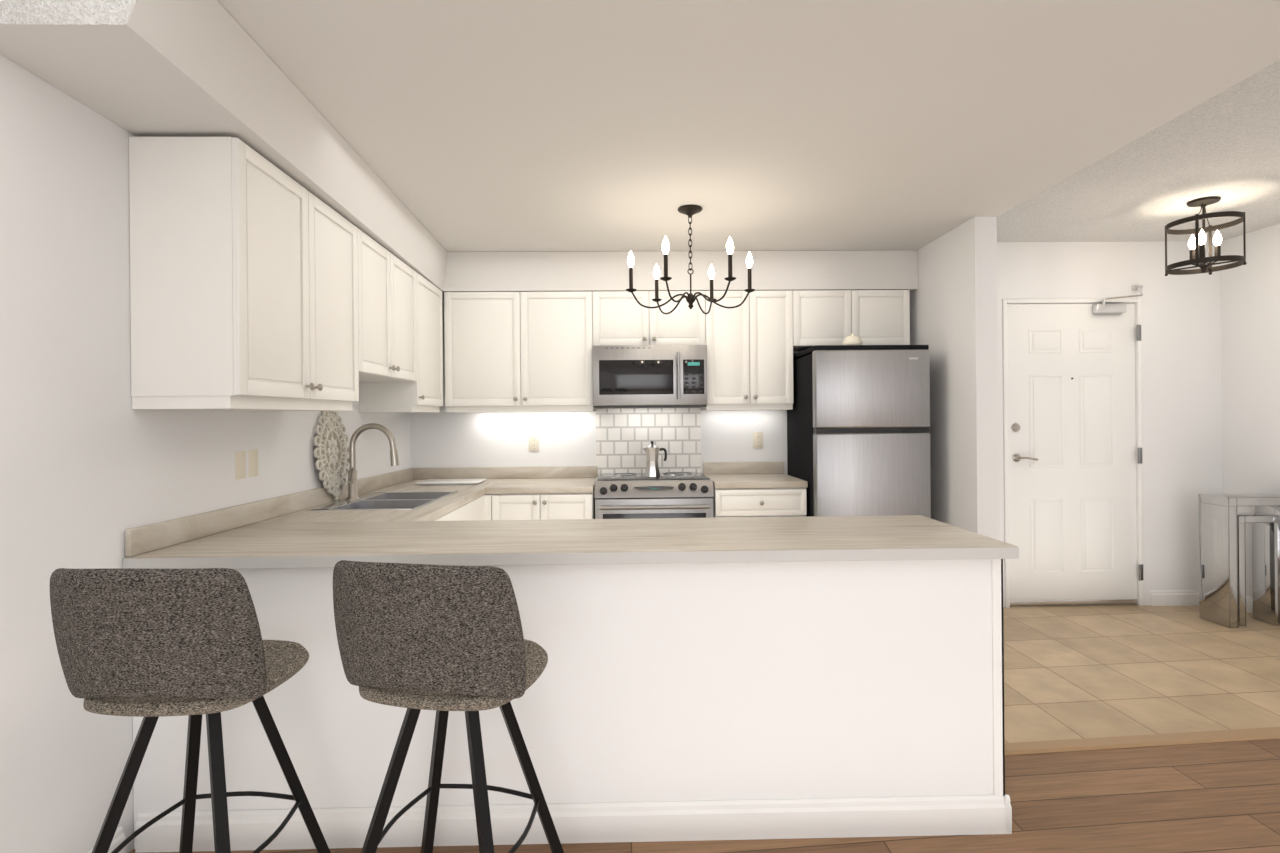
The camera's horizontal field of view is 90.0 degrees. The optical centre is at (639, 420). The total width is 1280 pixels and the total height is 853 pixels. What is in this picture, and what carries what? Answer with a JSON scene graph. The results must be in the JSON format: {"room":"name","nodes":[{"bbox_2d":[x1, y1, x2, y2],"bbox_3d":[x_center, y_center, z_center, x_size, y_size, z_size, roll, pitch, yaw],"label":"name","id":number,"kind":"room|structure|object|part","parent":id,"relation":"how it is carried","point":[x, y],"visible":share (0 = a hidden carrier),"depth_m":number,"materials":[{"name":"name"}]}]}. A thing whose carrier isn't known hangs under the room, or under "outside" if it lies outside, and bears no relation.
{"room":"kitchen","nodes":[
{"label":"kitchen","id":0,"kind":"room"},
{"bbox_2d":[0,0,132,24],"bbox_3d":[-1.349,-1.062,1.477,0.474,0.293,0.001,0,0,-1],"label":"ceiling","id":1,"kind":"structure","parent":0,"point":[54,12],"depth_m":1.48,"materials":[{"name":"white paint"}]},
{"bbox_2d":[133,559,1011,852],"bbox_3d":[-0.203,0.884,2.068,2.753,0.872,0.136,0,0,-1],"label":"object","id":2,"kind":"structure","parent":0,"point":[795,699],"depth_m":2.02,"materials":[{"name":"white paint"}]},
{"bbox_2d":[0,54,1279,852],"bbox_3d":[1.292,0.037,0.725,5.950,2.540,8.040,0,0,-1],"label":"wall","id":3,"kind":"structure","parent":0,"point":[81,467],"depth_m":2.34,"materials":[{"name":"white paint"}]},
{"bbox_2d":[235,451,245,479],"bbox_3d":[-1.603,0.176,2.560,0.012,0.116,0.072,0,0,-1],"label":"wall switch","id":4,"kind":"object","parent":3,"relation":"attached to","point":[240,456],"visible":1,"depth_m":2.56,"materials":[{"name":"beige plastic"}]},
{"bbox_2d":[248,449,257,476],"bbox_3d":[-1.604,0.174,2.649,0.010,0.116,0.072,0,0,-1],"label":"outlet","id":5,"kind":"object","parent":3,"relation":"attached to","point":[253,453],"visible":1,"depth_m":2.65,"materials":[{"name":"beige plastic"}]},
{"bbox_2d":[0,0,917,300],"bbox_3d":[0.138,-1.002,3.054,3.506,0.259,3.094,0,0,-1],"label":"bulkhead","id":6,"kind":"object","parent":3,"relation":"attached to","point":[176,68],"visible":0.64,"depth_m":2.18,"materials":[{"name":"white paint"}]},
{"bbox_2d":[129,137,909,412],"bbox_3d":[0.110,-0.477,3.315,3.451,0.850,2.572,0,0,-1],"label":"upper cabinet","id":7,"kind":"object","parent":3,"relation":"attached to","point":[249,291],"visible":0.88,"depth_m":2.79,"materials":[{"name":"white wood"}]},
{"bbox_2d":[593,345,706,408],"bbox_3d":[0.062,-0.293,4.368,0.749,0.408,0.444,0,0,-1],"label":"microwave","id":8,"kind":"object","parent":7,"relation":"attached to","point":[624,376],"visible":1,"depth_m":4.19,"materials":[{"name":"grey metal"}]},
{"bbox_2d":[529,435,538,450],"bbox_3d":[-0.759,0.158,4.581,0.072,0.116,0.010,0,0,-1],"label":"outlet","id":9,"kind":"object","parent":3,"relation":"attached to","point":[533,439],"visible":1,"depth_m":4.58,"materials":[{"name":"beige plastic"}]},
{"bbox_2d":[596,408,700,474],"bbox_3d":[0.059,-0.028,4.597,0.753,0.903,0.010,0,0,-1],"label":"tile backsplash","id":10,"kind":"structure","parent":3,"relation":"attached to","point":[622,434],"depth_m":4.59,"materials":[{"name":"white tile"}]},
{"bbox_2d":[87,590,1252,852],"bbox_3d":[1.304,1.254,0.634,5.706,0.105,7.578,0,0,-1],"label":"baseboard","id":11,"kind":"structure","parent":3,"relation":"attached to","point":[1158,597],"depth_m":4.46,"materials":[{"name":"white wood"}]},
{"bbox_2d":[753,432,762,447],"bbox_3d":[0.851,0.137,4.612,0.072,0.116,0.010,0,0,-1],"label":"outlet","id":12,"kind":"object","parent":3,"relation":"attached to","point":[757,436],"visible":1,"depth_m":4.61,"materials":[{"name":"beige plastic"}]},
{"bbox_2d":[1002,286,1143,607],"bbox_3d":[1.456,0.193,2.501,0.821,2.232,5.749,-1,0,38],"label":"door","id":13,"kind":"structure","parent":3,"relation":"attached to","point":[1073,436],"depth_m":4.47,"materials":[{"name":"white wood"}]},
{"bbox_2d":[129,603,1279,852],"bbox_3d":[1.302,1.367,0.775,5.910,0.120,7.900,0,0,-1],"label":"floor","id":14,"kind":"structure","parent":0,"point":[1072,671],"depth_m":2.58,"materials":[{"name":"brown wood"}]},
{"bbox_2d":[50,568,330,852],"bbox_3d":[-1.109,0.824,1.622,0.508,1.012,0.513,0,0,-1],"label":"bar stool","id":15,"kind":"object","parent":14,"relation":"on","point":[149,644],"visible":1,"depth_m":1.43,"materials":[{"name":"grey fabric"}]},
{"bbox_3d":[-1.111,0.653,1.644,0.453,0.059,0.444,0,0,-1],"label":"seat","id":16,"kind":"part","parent":15,"relation":"part of","materials":[{"name":"grey fabric"}]},
{"bbox_2d":[333,560,563,852],"bbox_3d":[-0.473,0.819,1.639,0.486,1.012,0.501,-1,0,12],"label":"bar stool","id":17,"kind":"object","parent":14,"relation":"on","point":[443,639],"visible":1,"depth_m":1.45,"materials":[{"name":"grey fabric"}]},
{"bbox_3d":[-0.472,0.648,1.665,0.464,0.059,0.457,0,0,-1],"label":"seat","id":18,"kind":"part","parent":17,"relation":"part of","materials":[{"name":"grey fabric"}]},
{"bbox_2d":[123,423,1018,568],"bbox_3d":[-0.217,0.660,3.289,2.776,1.319,2.611,0,0,-1],"label":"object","id":19,"kind":"structure","parent":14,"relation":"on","point":[536,515],"depth_m":2.37,"materials":[{"name":"laminate"}]},
{"bbox_2d":[125,468,502,556],"bbox_3d":[-1.276,0.393,3.272,0.663,0.125,2.604,0,0,-1],"label":"countertop","id":20,"kind":"structure","parent":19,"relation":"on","point":[290,508],"depth_m":2.78,"materials":[{"name":"laminate"}]},
{"bbox_2d":[314,411,348,500],"bbox_3d":[-1.585,0.157,3.304,0.046,0.510,0.390,0,0,-1],"label":"decoration","id":21,"kind":"object","parent":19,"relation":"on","point":[331,451],"visible":0.96,"depth_m":3.29,"materials":[{"name":"beige"}]},
{"bbox_2d":[347,423,398,499],"bbox_3d":[-1.402,0.212,3.345,0.273,0.401,0.092,0,0,-1],"label":"faucet","id":22,"kind":"object","parent":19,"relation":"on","point":[352,473],"depth_m":3.35,"materials":[{"name":"silver metal"}]},
{"bbox_2d":[307,491,457,510],"bbox_3d":[-1.300,0.507,3.346,0.504,0.191,0.744,0,0,-1],"label":"sink","id":23,"kind":"object","parent":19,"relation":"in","point":[373,501],"depth_m":3.33,"materials":[{"name":"silver metal"}]},
{"bbox_2d":[414,479,486,484],"bbox_3d":[-1.252,0.406,4.263,0.410,0.016,0.270,0,0,-1],"label":"serving plate","id":24,"kind":"object","parent":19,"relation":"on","point":[428,481],"visible":1,"depth_m":4.19,"materials":[{"name":"white ceramic"}]},
{"bbox_2d":[594,472,713,518],"bbox_3d":[0.086,0.842,4.247,0.741,0.950,0.689,0,0,-1],"label":"range","id":25,"kind":"object","parent":14,"relation":"on","point":[688,494],"visible":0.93,"depth_m":3.97,"materials":[{"name":"silver metal"}]},
{"bbox_2d":[643,441,666,477],"bbox_3d":[0.097,0.250,4.221,0.122,0.237,0.122,-1,0,44],"label":"moka pot","id":26,"kind":"object","parent":25,"relation":"on","point":[652,451],"visible":1,"depth_m":4.19,"materials":[{"name":"silver metal"}]},
{"bbox_2d":[787,345,930,517],"bbox_3d":[1.408,0.423,4.227,0.700,1.766,0.721,0,0,-1],"label":"refrigerator","id":27,"kind":"object","parent":14,"relation":"on","point":[858,422],"visible":0.67,"depth_m":3.87,"materials":[{"name":"silver metal"}]},
{"bbox_2d":[843,333,862,344],"bbox_3d":[1.324,-0.503,3.986,0.120,0.086,0.120,0,0,-1],"label":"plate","id":28,"kind":"object","parent":27,"relation":"on","point":[852,339],"visible":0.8,"depth_m":3.94,"materials":[{"name":"beige ceramic"}]},
{"bbox_2d":[1005,727,1279,754],"bbox_3d":[2.653,1.289,2.656,2.950,0.009,0.084,-1,0,-5],"label":"transition strip","id":29,"kind":"object","parent":14,"relation":"on","point":[1049,746],"visible":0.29,"depth_m":2.58,"materials":[{"name":"beige wood"}]},
{"bbox_2d":[1198,493,1279,627],"bbox_3d":[3.864,0.878,4.075,0.429,0.810,0.211,0,0,-1],"label":"side table","id":30,"kind":"object","parent":14,"relation":"on","point":[1222,529],"visible":1,"depth_m":4.03,"materials":[{"name":"silver metal"}]},
{"bbox_2d":[217,0,1279,251],"bbox_3d":[0.200,-1.178,3.056,3.633,0.088,3.094,0,0,-1],"label":"ceiling bulkhead","id":31,"kind":"object","parent":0,"point":[499,125],"depth_m":2.28,"materials":[{"name":"white paint"}]},
{"bbox_2d":[626,205,754,313],"bbox_3d":[0.269,-0.864,3.417,0.694,0.538,0.619,0,0,-1],"label":"chandelier","id":32,"kind":"object","parent":31,"relation":"hanging from","point":[689,210],"visible":1,"depth_m":3.40,"materials":[{"name":"brown metal"}]},
{"bbox_2d":[997,60,1279,241],"bbox_3d":[1.280,-1.283,0.725,5.950,0.100,8.040,0,0,-1],"label":"ceiling","id":33,"kind":"structure","parent":0,"point":[1226,146],"depth_m":3.35,"materials":[{"name":"white paint"}]},
{"bbox_2d":[1165,196,1246,275],"bbox_3d":[3.196,-1.043,3.628,0.343,0.412,0.343,0,0,-1],"label":"pendant light","id":34,"kind":"object","parent":33,"relation":"hanging from","point":[1196,244],"visible":1,"depth_m":3.60,"materials":[{"name":"brown metal"}]}
]}

